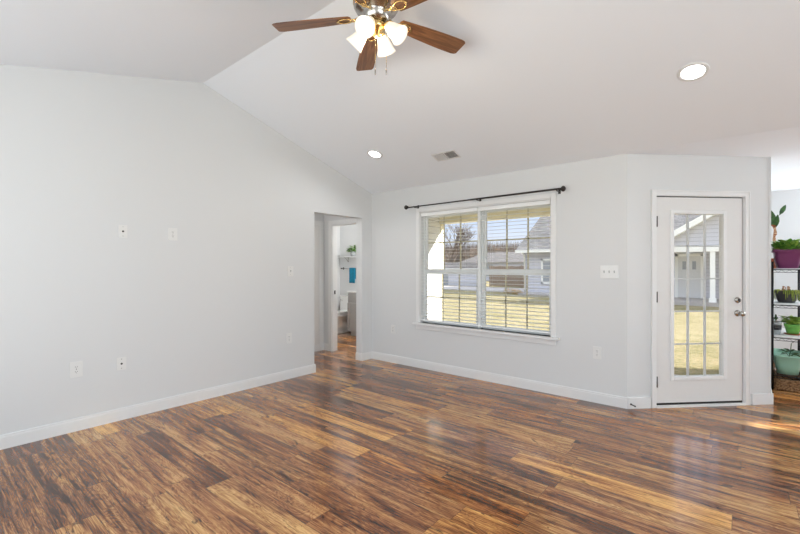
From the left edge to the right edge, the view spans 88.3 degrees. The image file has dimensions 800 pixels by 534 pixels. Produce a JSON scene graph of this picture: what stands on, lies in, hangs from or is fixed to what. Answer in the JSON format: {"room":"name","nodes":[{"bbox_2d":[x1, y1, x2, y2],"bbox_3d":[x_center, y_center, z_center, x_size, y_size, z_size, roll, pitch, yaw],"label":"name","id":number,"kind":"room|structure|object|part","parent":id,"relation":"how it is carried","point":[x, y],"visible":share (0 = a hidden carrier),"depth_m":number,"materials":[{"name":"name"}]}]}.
{"room":"empty living room","nodes":[
{"label":"empty living room","id":0,"kind":"room"},
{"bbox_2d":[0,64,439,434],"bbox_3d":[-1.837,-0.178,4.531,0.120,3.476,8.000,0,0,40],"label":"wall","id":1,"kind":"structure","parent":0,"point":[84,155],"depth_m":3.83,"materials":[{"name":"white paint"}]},
{"bbox_2d":[69,361,82,377],"bbox_3d":[-2.685,0.850,3.416,0.009,0.130,0.088,0,0,40],"label":"wall outlet","id":2,"kind":"object","parent":1,"relation":"attached to","point":[75,368],"visible":1,"depth_m":3.41,"materials":[{"name":"plastic"}]},
{"bbox_2d":[117,357,125,370],"bbox_3d":[-2.475,0.860,3.662,0.017,0.112,0.072,0,0,40],"label":"cable jack","id":3,"kind":"object","parent":1,"relation":"attached to","point":[121,362],"visible":1,"depth_m":3.66,"materials":[{"name":"plastic"}]},
{"bbox_2d":[118,225,126,237],"bbox_3d":[-2.467,-0.318,3.670,0.017,0.114,0.068,0,0,40],"label":"cable jack","id":4,"kind":"object","parent":1,"relation":"attached to","point":[122,229],"visible":1,"depth_m":3.67,"materials":[{"name":"plastic"}]},
{"bbox_2d":[168,228,176,240],"bbox_3d":[-2.203,-0.318,3.993,0.009,0.120,0.084,0,0,40],"label":"wall outlet","id":5,"kind":"object","parent":1,"relation":"attached to","point":[172,232],"visible":1,"depth_m":3.99,"materials":[{"name":"plastic"}]},
{"bbox_2d":[0,343,371,449],"bbox_3d":[-2.862,1.308,5.341,2.759,0.105,7.730,0,0,40],"label":"baseboard","id":6,"kind":"structure","parent":1,"relation":"attached to","point":[9,440],"depth_m":3.80,"materials":[{"name":"white wood"}]},
{"bbox_2d":[286,333,291,343],"bbox_3d":[-1.351,0.868,5.013,0.009,0.124,0.080,0,0,40],"label":"wall outlet","id":7,"kind":"object","parent":1,"relation":"attached to","point":[288,335],"visible":1,"depth_m":5.01,"materials":[{"name":"plastic"}]},
{"bbox_2d":[288,266,292,275],"bbox_3d":[-1.334,0.050,5.027,0.017,0.124,0.080,0,0,40],"label":"light switch","id":8,"kind":"object","parent":1,"relation":"attached to","point":[290,268],"visible":1,"depth_m":5.03,"materials":[{"name":"plastic"}]},
{"bbox_2d":[314,214,323,342],"bbox_3d":[-2.087,0.125,5.871,0.120,2.470,2.536,0,0,40],"label":"wall","id":9,"kind":"structure","parent":0,"point":[317,217],"depth_m":6.77,"materials":[{"name":"white paint"}]},
{"bbox_2d":[314,221,322,350],"bbox_3d":[-1.565,0.307,6.384,0.023,2.105,0.952,0,0,40],"label":"door frame","id":10,"kind":"structure","parent":9,"relation":"in","point":[320,223],"depth_m":6.70,"materials":[{"name":"white wood"}]},
{"bbox_2d":[314,225,318,344],"bbox_3d":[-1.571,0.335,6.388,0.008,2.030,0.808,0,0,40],"label":"door","id":11,"kind":"structure","parent":10,"relation":"attached to","point":[316,227],"depth_m":6.65,"materials":[{"name":"paint"}]},
{"bbox_2d":[324,215,351,343],"bbox_3d":[-1.512,0.125,7.061,2.625,2.470,0.100,0,0,40],"label":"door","id":12,"kind":"structure","parent":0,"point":[327,218],"depth_m":6.74,"materials":[{"name":"white paint"}]},
{"bbox_2d":[328,218,355,350],"bbox_3d":[-0.819,0.307,6.472,0.795,2.105,0.115,0,0,40],"label":"door frame","id":13,"kind":"structure","parent":12,"relation":"attached to","point":[332,225],"depth_m":6.65,"materials":[{"name":"white wood"}]},
{"bbox_2d":[337,226,339,309],"bbox_3d":[-1.858,0.125,8.555,0.120,2.470,1.750,0,0,40],"label":"wall","id":14,"kind":"structure","parent":0,"point":[338,227],"depth_m":9.06,"materials":[{"name":"white paint"}]},
{"bbox_2d":[340,224,355,294],"bbox_3d":[-0.340,0.125,8.349,2.475,2.470,0.120,0,0,40],"label":"wall","id":15,"kind":"structure","parent":0,"point":[347,232],"depth_m":8.96,"materials":[{"name":"white paint"}]},
{"bbox_2d":[337,256,355,261],"bbox_3d":[-1.028,-0.165,8.753,0.800,0.120,0.139,0,0,40],"label":"wall shelf","id":16,"kind":"object","parent":15,"relation":"attached to","point":[343,256],"visible":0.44,"depth_m":8.87,"materials":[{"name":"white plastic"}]},
{"bbox_2d":[347,245,355,255],"bbox_3d":[-0.991,-0.345,8.735,0.306,0.240,0.310,0,0,40],"label":"potted plant","id":17,"kind":"object","parent":16,"relation":"on","point":[349,248],"visible":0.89,"depth_m":8.69,"materials":[{"name":"green plant"}]},
{"bbox_3d":[-1.045,0.030,8.810,0.612,0.052,0.076,0,0,40],"label":"towel bar","id":18,"kind":"object","parent":15,"relation":"attached to","visible":0},
{"bbox_2d":[349,268,355,282],"bbox_3d":[-1.010,0.178,8.751,0.171,0.325,0.039,0,0,40],"label":"towel","id":19,"kind":"object","parent":18,"relation":"hanging from","point":[352,271],"visible":1,"depth_m":8.73,"materials":[{"name":"blue fabric"}]},
{"bbox_2d":[0,331,799,533],"bbox_3d":[0.900,1.420,3.418,11.200,0.120,9.800,0,0,40],"label":"floor","id":20,"kind":"structure","parent":0,"point":[350,445],"depth_m":2.85,"materials":[{"name":"wood"}]},
{"bbox_2d":[337,295,349,333],"bbox_3d":[-1.232,0.983,8.540,0.456,0.755,0.707,0,0,40],"label":"toilet","id":21,"kind":"object","parent":20,"relation":"on","point":[342,313],"visible":0.52,"depth_m":8.46,"materials":[{"name":"ceramic"}]},
{"bbox_3d":[-1.286,0.923,8.475,0.384,0.030,0.532,0,0,40],"label":"lid","id":22,"kind":"part","parent":21,"relation":"part of","materials":[{"name":"ceramic"}]},
{"bbox_3d":[-1.068,0.815,8.736,0.430,0.350,0.180,0,0,40],"label":"tank","id":23,"kind":"part","parent":21,"relation":"part of","materials":[{"name":"ceramic"}]},
{"bbox_2d":[347,290,355,335],"bbox_3d":[-0.532,0.917,8.052,0.930,0.885,0.579,0,0,40],"label":"vanity cabinet","id":24,"kind":"object","parent":20,"relation":"on","point":[351,305],"visible":0.24,"depth_m":8.07,"materials":[{"name":"white wood"}]},
{"bbox_3d":[-0.866,0.978,7.999,0.425,0.545,0.030,0,0,40],"label":"door","id":25,"kind":"part","parent":24,"relation":"part of","materials":[{"name":"grey wood"}]},
{"bbox_3d":[-0.865,0.598,8.001,0.425,0.145,0.026,0,0,40],"label":"drawer","id":26,"kind":"part","parent":24,"relation":"part of","materials":[{"name":"grey wood"}]},
{"bbox_2d":[771,262,799,389],"bbox_3d":[4.512,0.650,4.811,0.310,1.420,0.878,0,0,40],"label":"shelving rack","id":27,"kind":"object","parent":20,"relation":"on","point":[772,263],"visible":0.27,"depth_m":4.57,"materials":[{"name":"black metal"}]},
{"bbox_3d":[4.136,0.650,4.576,0.025,1.420,0.025,0,0,40],"label":"post","id":28,"kind":"part","parent":27,"relation":"part of","materials":[{"name":"black metal"}]},
{"bbox_2d":[771,205,785,267],"bbox_3d":[4.541,-0.361,4.977,0.143,0.769,0.120,0,0,7],"label":"potted plant","id":29,"kind":"object","parent":27,"relation":"on","point":[775,220],"visible":0.42,"depth_m":4.96,"materials":[{"name":"green plant"}]},
{"bbox_3d":[4.530,-0.307,4.979,0.043,0.467,0.043,0,0,40],"label":"stem","id":30,"kind":"part","parent":29,"relation":"part of","materials":[{"name":"brown plant"}]},
{"bbox_2d":[771,238,799,268],"bbox_3d":[4.373,-0.148,4.645,0.356,0.343,0.544,0,0,40],"label":"potted plant","id":31,"kind":"object","parent":27,"relation":"on","point":[786,253],"visible":0.98,"depth_m":4.52,"materials":[{"name":"green plant"}]},
{"bbox_3d":[4.390,-0.089,4.672,0.252,0.209,0.476,0,0,40],"label":"planter","id":32,"kind":"part","parent":31,"relation":"part of","materials":[{"name":"purple plastic"}]},
{"bbox_3d":[4.512,0.043,4.811,0.310,0.036,0.878,0,0,40],"label":"wire shelf","id":33,"kind":"part","parent":27,"relation":"part of","materials":[{"name":"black metal"}]},
{"bbox_3d":[4.512,0.433,4.811,0.310,0.036,0.878,0,0,40],"label":"wire shelf","id":34,"kind":"part","parent":27,"relation":"part of","materials":[{"name":"black metal"}]},
{"bbox_3d":[4.512,0.793,4.811,0.310,0.036,0.878,0,0,40],"label":"wire shelf","id":35,"kind":"part","parent":27,"relation":"part of","materials":[{"name":"black metal"}]},
{"bbox_3d":[4.512,1.208,4.811,0.310,0.036,0.878,0,0,40],"label":"wire shelf","id":36,"kind":"part","parent":27,"relation":"part of","materials":[{"name":"black metal"}]},
{"bbox_2d":[774,342,799,374],"bbox_3d":[4.415,1.010,4.703,0.260,0.359,0.528,0,0,40],"label":"planter","id":37,"kind":"object","parent":27,"relation":"on","point":[787,361],"visible":0.94,"depth_m":4.56,"materials":[{"name":"green plastic"}]},
{"bbox_2d":[774,328,799,338],"bbox_3d":[4.512,0.768,4.811,0.246,0.011,0.866,0,0,40],"label":"liner","id":38,"kind":"object","parent":27,"relation":"on","point":[782,335],"visible":0.36,"depth_m":4.59,"materials":[{"name":"white plastic"}]},
{"bbox_2d":[774,313,781,334],"bbox_3d":[4.274,0.631,4.693,0.133,0.261,0.128,0,0,33],"label":"potted plant","id":39,"kind":"object","parent":38,"relation":"on","point":[777,324],"visible":0.64,"depth_m":4.64,"materials":[{"name":"green plant"}]},
{"bbox_3d":[4.271,0.690,4.680,0.104,0.145,0.104,0,0,40],"label":"tin pot","id":40,"kind":"part","parent":39,"relation":"part of","materials":[{"name":"metal"}]},
{"bbox_2d":[778,315,799,334],"bbox_3d":[4.429,0.654,4.643,0.251,0.216,0.246,0,0,12],"label":"potted plant","id":41,"kind":"object","parent":38,"relation":"on","point":[792,325],"visible":1,"depth_m":4.61,"materials":[{"name":"green plant"}]},
{"bbox_3d":[4.433,0.698,4.649,0.152,0.111,0.152,0,0,40],"label":"pot","id":42,"kind":"part","parent":41,"relation":"part of","materials":[{"name":"green plastic"}]},
{"bbox_2d":[774,299,799,305],"bbox_3d":[4.512,0.408,4.811,0.246,0.011,0.866,0,0,40],"label":"liner","id":43,"kind":"object","parent":27,"relation":"on","point":[776,303],"visible":0.45,"depth_m":4.55,"materials":[{"name":"white plastic"}]},
{"bbox_2d":[774,286,799,302],"bbox_3d":[4.361,0.308,4.645,0.229,0.188,0.233,0,0,40],"label":"pot plant","id":44,"kind":"object","parent":43,"relation":"on","point":[782,296],"visible":0.99,"depth_m":4.59,"materials":[{"name":"plant"}]},
{"bbox_3d":[4.360,0.335,4.645,0.200,0.135,0.200,0,0,40],"label":"pot","id":45,"kind":"part","parent":44,"relation":"part of","materials":[{"name":"ceramic"}]},
{"bbox_3d":[4.889,0.650,5.046,0.025,1.420,0.025,0,0,40],"label":"post","id":46,"kind":"part","parent":27,"relation":"part of","materials":[{"name":"black metal"}]},
{"bbox_2d":[774,370,799,391],"bbox_3d":[4.404,1.296,4.686,0.254,0.125,0.484,0,0,40],"label":"wicker basket","id":47,"kind":"object","parent":20,"relation":"on","point":[781,384],"visible":0.71,"depth_m":4.53,"materials":[{"name":"brown wicker"}]},
{"bbox_2d":[0,0,799,193],"bbox_3d":[1.954,-1.470,2.538,8.495,0.991,9.800,0,0,40],"label":"ceiling","id":48,"kind":"structure","parent":0,"point":[531,84],"depth_m":3.25,"materials":[{"name":"white paint"}]},
{"bbox_2d":[272,0,464,74],"bbox_3d":[-0.126,-1.560,2.609,1.271,0.711,1.315,0,0,40],"label":"ceiling fan","id":49,"kind":"object","parent":48,"relation":"hanging from","point":[375,17],"visible":1,"depth_m":2.66,"materials":[{"name":"brown wood"}]},
{"bbox_3d":[-0.568,-1.589,2.690,0.513,0.006,0.144,-2,11,7],"label":"blade","id":50,"kind":"part","parent":49,"relation":"part of","materials":[{"name":"brown wood"}]},
{"bbox_3d":[-0.266,-1.491,2.687,0.118,0.128,0.128,-46,-16,16],"label":"lamp shade","id":51,"kind":"part","parent":49,"relation":"part of","materials":[{"name":"white glass"}]},
{"bbox_3d":[-0.198,-1.491,2.528,0.128,0.128,0.118,0,44,22],"label":"lamp shade","id":52,"kind":"part","parent":49,"relation":"part of","materials":[{"name":"white glass"}]},
{"bbox_3d":[-0.234,-1.589,3.053,0.144,0.006,0.513,-11,0,-12],"label":"blade","id":53,"kind":"part","parent":49,"relation":"part of","materials":[{"name":"brown wood"}]},
{"bbox_3d":[-0.195,-1.497,2.533,0.056,0.056,0.094,0,44,22],"label":"bulb","id":54,"kind":"part","parent":49,"relation":"part of","materials":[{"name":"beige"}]},
{"bbox_3d":[-0.106,-1.491,2.755,0.128,0.128,0.118,0,-44,22],"label":"lamp shade","id":55,"kind":"part","parent":49,"relation":"part of","materials":[{"name":"white glass"}]},
{"bbox_3d":[-0.038,-1.491,2.596,0.118,0.128,0.128,46,16,16],"label":"lamp shade","id":56,"kind":"part","parent":49,"relation":"part of","materials":[{"name":"white glass"}]},
{"bbox_3d":[-0.044,-1.497,2.598,0.094,0.056,0.056,46,16,16],"label":"bulb","id":57,"kind":"part","parent":49,"relation":"part of","materials":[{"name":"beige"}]},
{"bbox_3d":[0.156,-1.589,2.357,0.513,0.006,0.144,3,-9,43],"label":"blade","id":58,"kind":"part","parent":49,"relation":"part of","materials":[{"name":"brown wood"}]},
{"bbox_3d":[0.213,-1.589,2.847,0.513,0.006,0.144,3,-12,-29],"label":"blade","id":59,"kind":"part","parent":49,"relation":"part of","materials":[{"name":"brown wood"}]},
{"bbox_2d":[367,150,382,157],"bbox_3d":[-0.302,-1.354,4.942,0.190,0.063,0.182,0,0,44],"label":"recessed light","id":60,"kind":"object","parent":48,"relation":"in","point":[372,153],"visible":1,"depth_m":4.93,"materials":[{"name":"white"}]},
{"bbox_2d":[431,150,460,161],"bbox_3d":[0.517,-1.256,4.655,0.310,0.054,0.153,0,0,40],"label":"ceiling vent","id":61,"kind":"object","parent":48,"relation":"in","point":[451,154],"visible":1,"depth_m":4.65,"materials":[{"name":"metal"}]},
{"bbox_2d":[677,62,709,81],"bbox_3d":[2.061,-1.371,2.897,0.190,0.063,0.182,0,0,44],"label":"recessed light","id":62,"kind":"object","parent":48,"relation":"in","point":[693,71],"visible":1,"depth_m":2.89,"materials":[{"name":"white"}]},
{"bbox_2d":[372,154,626,396],"bbox_3d":[0.885,0.210,5.145,3.512,2.900,0.160,0,0,40],"label":"wall","id":63,"kind":"structure","parent":0,"point":[591,213],"depth_m":4.39,"materials":[{"name":"white paint"}]},
{"bbox_2d":[404,186,565,209],"bbox_3d":[0.903,-0.807,4.950,2.142,0.065,0.116,0,0,40],"label":"curtain rod","id":64,"kind":"object","parent":63,"relation":"attached to","point":[563,188],"visible":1,"depth_m":4.71,"materials":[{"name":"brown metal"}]},
{"bbox_3d":[0.486,-0.807,5.262,0.980,0.021,0.016,0,0,40],"label":"rod","id":65,"kind":"part","parent":64,"relation":"part of","materials":[{"name":"brown metal"}]},
{"bbox_3d":[1.254,-0.812,4.621,1.060,0.025,0.021,0,0,40],"label":"rod","id":66,"kind":"part","parent":64,"relation":"part of","materials":[{"name":"brown metal"}]},
{"bbox_2d":[412,193,558,344],"bbox_3d":[0.977,0.022,5.026,1.945,1.625,0.205,0,0,40],"label":"window","id":67,"kind":"structure","parent":63,"relation":"in","point":[421,267],"depth_m":5.02,"materials":[{"name":"white plastic"}]},
{"bbox_2d":[421,207,477,325],"bbox_3d":[0.625,-0.002,5.295,0.855,1.446,0.070,0,0,40],"label":"window blind","id":68,"kind":"object","parent":67,"relation":"attached to","point":[468,210],"visible":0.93,"depth_m":5.28,"materials":[{"name":"white plastic"}]},
{"bbox_3d":[0.629,0.713,5.300,0.855,0.016,0.048,0,0,40],"label":"rail","id":69,"kind":"part","parent":68,"relation":"part of","materials":[{"name":"white plastic"}]},
{"bbox_3d":[0.668,0.011,5.362,0.848,1.478,0.065,0,0,40],"label":"frame","id":70,"kind":"part","parent":67,"relation":"part of","materials":[{"name":"white plastic"}]},
{"bbox_3d":[0.658,0.382,5.350,0.808,0.713,0.028,0,0,40],"label":"sash","id":71,"kind":"part","parent":67,"relation":"part of","materials":[{"name":"glass"}]},
{"bbox_2d":[427,274,475,321],"bbox_3d":[0.664,0.400,5.356,0.764,0.609,0.008,0,0,40],"label":"grille","id":72,"kind":"object","parent":67,"relation":"attached to","point":[427,274],"depth_m":5.43,"materials":[{"name":"white plastic"}]},
{"bbox_3d":[0.678,-0.306,5.373,0.808,0.803,0.028,0,0,40],"label":"sash","id":73,"kind":"part","parent":67,"relation":"part of","materials":[{"name":"glass"}]},
{"bbox_2d":[428,216,476,268],"bbox_3d":[0.683,-0.324,5.379,0.764,0.698,0.008,0,0,40],"label":"grille","id":74,"kind":"object","parent":67,"relation":"attached to","point":[460,241],"depth_m":5.45,"materials":[{"name":"white plastic"}]},
{"bbox_2d":[478,200,549,333],"bbox_3d":[1.297,-0.002,4.733,0.872,1.446,0.070,0,0,40],"label":"window blind","id":75,"kind":"object","parent":67,"relation":"attached to","point":[544,202],"visible":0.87,"depth_m":4.71,"materials":[{"name":"white plastic"}]},
{"bbox_3d":[1.301,0.713,4.739,0.872,0.016,0.048,0,0,40],"label":"rail","id":76,"kind":"part","parent":75,"relation":"part of","materials":[{"name":"white plastic"}]},
{"bbox_3d":[1.355,0.011,4.788,0.865,1.478,0.065,0,0,40],"label":"frame","id":77,"kind":"part","parent":67,"relation":"part of","materials":[{"name":"white plastic"}]},
{"bbox_3d":[1.345,0.382,4.776,0.825,0.713,0.028,0,0,40],"label":"sash","id":78,"kind":"part","parent":67,"relation":"part of","materials":[{"name":"glass"}]},
{"bbox_3d":[1.364,-0.306,4.799,0.825,0.803,0.028,0,0,40],"label":"sash","id":79,"kind":"part","parent":67,"relation":"part of","materials":[{"name":"glass"}]},
{"bbox_2d":[486,275,548,328],"bbox_3d":[1.350,0.400,4.782,0.781,0.609,0.008,0,0,40],"label":"grille","id":80,"kind":"object","parent":67,"relation":"attached to","point":[505,300],"depth_m":4.79,"materials":[{"name":"white plastic"}]},
{"bbox_2d":[487,208,549,268],"bbox_3d":[1.369,-0.324,4.805,0.781,0.698,0.008,0,0,40],"label":"grille","id":81,"kind":"object","parent":67,"relation":"attached to","point":[528,238],"depth_m":4.82,"materials":[{"name":"white plastic"}]},
{"bbox_2d":[372,351,626,408],"bbox_3d":[0.877,1.308,5.038,3.396,0.105,0.014,0,0,40],"label":"baseboard","id":82,"kind":"structure","parent":63,"relation":"attached to","point":[596,397],"depth_m":4.69,"materials":[{"name":"white wood"}]},
{"bbox_2d":[593,346,600,359],"bbox_3d":[1.974,0.860,4.125,0.078,0.125,0.009,0,0,40],"label":"wall outlet","id":83,"kind":"object","parent":63,"relation":"attached to","point":[596,350],"visible":1,"depth_m":4.13,"materials":[{"name":"plastic"}]},
{"bbox_2d":[600,265,618,277],"bbox_3d":[2.057,0.047,4.051,0.164,0.128,0.017,0,0,40],"label":"light switch","id":84,"kind":"object","parent":63,"relation":"attached to","point":[606,271],"visible":1,"depth_m":4.05,"materials":[{"name":"plastic"}]},
{"bbox_2d":[627,154,767,397],"bbox_3d":[2.928,0.160,4.095,1.512,2.800,0.140,0,0,-5],"label":"wall","id":85,"kind":"structure","parent":0,"point":[646,173],"depth_m":4.00,"materials":[{"name":"white paint"}]},
{"bbox_2d":[627,393,772,408],"bbox_3d":[2.941,1.308,4.019,1.524,0.105,0.014,0,0,-5],"label":"baseboard","id":86,"kind":"structure","parent":85,"relation":"attached to","point":[765,398],"depth_m":3.96,"materials":[{"name":"white wood"}]},
{"bbox_2d":[651,190,750,407],"bbox_3d":[2.933,0.312,4.059,1.029,2.115,0.214,0,0,-5],"label":"door","id":87,"kind":"structure","parent":85,"relation":"in","point":[731,386],"depth_m":4.04,"materials":[{"name":"wood"}]},
{"bbox_2d":[674,214,720,375],"bbox_3d":[2.915,0.275,4.054,0.535,1.600,0.008,0,0,-5],"label":"grille","id":88,"kind":"object","parent":87,"relation":"attached to","point":[687,245],"depth_m":4.06,"materials":[{"name":"white plastic"}]},
{"bbox_3d":[2.916,0.275,4.045,0.591,1.656,0.058,0,0,-5],"label":"glass moulding","id":89,"kind":"part","parent":87,"relation":"part of","materials":[{"name":"clear glass"}]},
{"bbox_3d":[3.330,0.455,4.025,0.064,0.064,0.076,0,0,-5],"label":"knob","id":90,"kind":"part","parent":87,"relation":"part of","materials":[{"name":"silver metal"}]},
{"bbox_2d":[768,157,770,393],"bbox_3d":[4.466,0.210,5.120,0.120,2.900,2.615,0,0,40],"label":"wall","id":91,"kind":"structure","parent":0,"point":[769,158],"depth_m":4.08,"materials":[{"name":"white paint"}]},
{"bbox_2d":[771,189,799,350],"bbox_3d":[6.767,0.060,4.837,4.014,2.600,0.100,0,0,40],"label":"wall","id":92,"kind":"structure","parent":0,"point":[788,227],"depth_m":5.84,"materials":[{"name":"white paint"}]},
{"bbox_3d":[-0.329,0.060,8.463,2.845,3.000,0.070,0,0,40],"label":"wall","id":93,"kind":"structure","parent":0,"visible":0},
{"bbox_2d":[440,224,442,319],"bbox_3d":[0.738,0.335,7.572,0.085,2.450,0.090,0,0,40],"label":"board","id":94,"kind":"object","parent":93,"relation":"attached to","point":[441,225],"visible":0.07,"depth_m":7.53,"materials":[{"name":"white wood"}]},
{"label":"outside","id":95,"kind":"structure","parent":0,"visible":0},
{"bbox_2d":[444,281,718,374],"bbox_3d":[32.052,1.560,38.375,280.000,0.001,220.000,0,0,40],"label":"ground","id":96,"kind":"structure","parent":95,"point":[695,318],"depth_m":11.79,"materials":[{"name":"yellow plant"}]},
{"bbox_2d":[445,248,455,262],"bbox_3d":[9.423,-1.308,82.019,4.154,5.774,4.270,0,0,24],"label":"bare tree","id":97,"kind":"object","parent":96,"relation":"on","point":[448,256],"visible":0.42,"depth_m":81.60,"materials":[{"name":"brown plant"}]},
{"bbox_2d":[445,224,475,261],"bbox_3d":[7.105,-2.026,48.889,4.292,7.178,3.926,0,0,40],"label":"bare tree","id":98,"kind":"object","parent":96,"relation":"on","point":[458,230],"visible":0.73,"depth_m":48.93,"materials":[{"name":"brown plant"}]},
{"bbox_2d":[444,262,487,285],"bbox_3d":[4.591,0.585,35.370,5.700,1.950,1.620,0,0,40],"label":"shed","id":99,"kind":"object","parent":96,"relation":"on","point":[447,277],"visible":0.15,"depth_m":34.29,"materials":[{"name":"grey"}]},
{"bbox_3d":[3.702,0.910,35.319,1.000,1.300,0.040,0,0,40],"label":"door","id":100,"kind":"part","parent":99,"relation":"part of","materials":[{"name":"white"}]},
{"bbox_3d":[4.143,0.840,34.833,5.700,1.440,0.220,0,0,40],"label":"trim","id":101,"kind":"part","parent":99,"relation":"part of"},
{"bbox_2d":[461,246,476,259],"bbox_3d":[10.904,-0.977,63.914,3.778,5.109,3.676,0,0,-22],"label":"bare tree","id":102,"kind":"object","parent":96,"relation":"on","point":[473,250],"visible":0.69,"depth_m":63.61,"materials":[{"name":"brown plant"}]},
{"bbox_2d":[445,238,521,262],"bbox_3d":[22.771,-2.790,107.775,36.975,8.700,41.153,0,0,40],"label":"thicket","id":103,"kind":"object","parent":96,"relation":"on","point":[467,248],"visible":0.04,"depth_m":98.81,"materials":[{"name":"brown plant"}]},
{"bbox_2d":[444,286,523,292],"bbox_3d":[0.735,1.545,33.327,22.400,0.030,4.900,0,0,40],"label":"driveway","id":104,"kind":"structure","parent":96,"relation":"on","point":[445,287],"depth_m":29.31,"materials":[{"name":"concrete"}]},
{"bbox_2d":[461,252,523,280],"bbox_3d":[14.906,-0.115,47.485,13.800,3.350,8.800,0,0,40],"label":"house","id":105,"kind":"structure","parent":96,"relation":"on","point":[493,259],"depth_m":46.40,"materials":[{"name":"grey"}]},
{"bbox_2d":[489,244,509,251],"bbox_3d":[19.901,-1.656,82.161,4.311,6.464,5.324,0,0,-22],"label":"bare tree","id":106,"kind":"object","parent":96,"relation":"on","point":[493,247],"visible":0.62,"depth_m":82.34,"materials":[{"name":"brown plant"}]},
{"bbox_2d":[489,265,523,286],"bbox_3d":[9.260,0.710,31.444,5.300,1.700,0.162,0,0,40],"label":"wooden fence","id":107,"kind":"object","parent":96,"relation":"on","point":[509,277],"visible":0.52,"depth_m":32.02,"materials":[{"name":"brown wood"}]},
{"bbox_2d":[518,293,548,295],"bbox_3d":[9.636,1.520,21.170,7.150,0.080,0.850,0,0,40],"label":"walkway","id":108,"kind":"structure","parent":96,"relation":"on","point":[534,294],"depth_m":22.70,"materials":[{"name":"concrete"}]},
{"bbox_2d":[515,214,718,306],"bbox_3d":[16.969,-1.375,20.901,19.450,5.870,13.360,0,0,40],"label":"house","id":109,"kind":"structure","parent":96,"relation":"on","point":[540,259],"depth_m":18.64,"materials":[{"name":"grey"}]},
{"bbox_3d":[8.340,0.240,22.855,0.800,1.200,0.015,0,0,40],"label":"pane","id":110,"kind":"part","parent":109,"relation":"part of","materials":[{"name":"glass"}]},
{"bbox_3d":[13.018,-0.075,18.861,0.140,0.370,0.006,0,0,40],"label":"pane","id":111,"kind":"part","parent":109,"relation":"part of","materials":[{"name":"grey glass"}]},
{"bbox_3d":[13.185,0.400,18.773,1.090,2.020,0.080,0,0,40],"label":"door frame","id":112,"kind":"part","parent":109,"relation":"part of","materials":[{"name":"white wood"}]},
{"bbox_3d":[13.186,0.455,18.775,0.850,1.890,0.075,0,0,40],"label":"door","id":113,"kind":"part","parent":109,"relation":"part of","materials":[{"name":"paint"}]},
{"bbox_3d":[13.302,-0.075,18.624,0.140,0.370,0.006,0,0,40],"label":"pane","id":114,"kind":"part","parent":109,"relation":"part of","materials":[{"name":"grey glass"}]},
{"bbox_3d":[0.952,0.110,5.206,3.287,2.900,0.020,0,0,40],"label":"wall","id":115,"kind":"structure","parent":0,"visible":0},
{"bbox_2d":[439,206,549,223],"bbox_3d":[1.929,-1.035,5.565,4.326,0.490,1.784,0,0,40],"label":"beam","id":116,"kind":"structure","parent":115,"relation":"attached to","point":[491,215],"depth_m":6.71,"materials":[{"name":"beige wood"}]}
]}

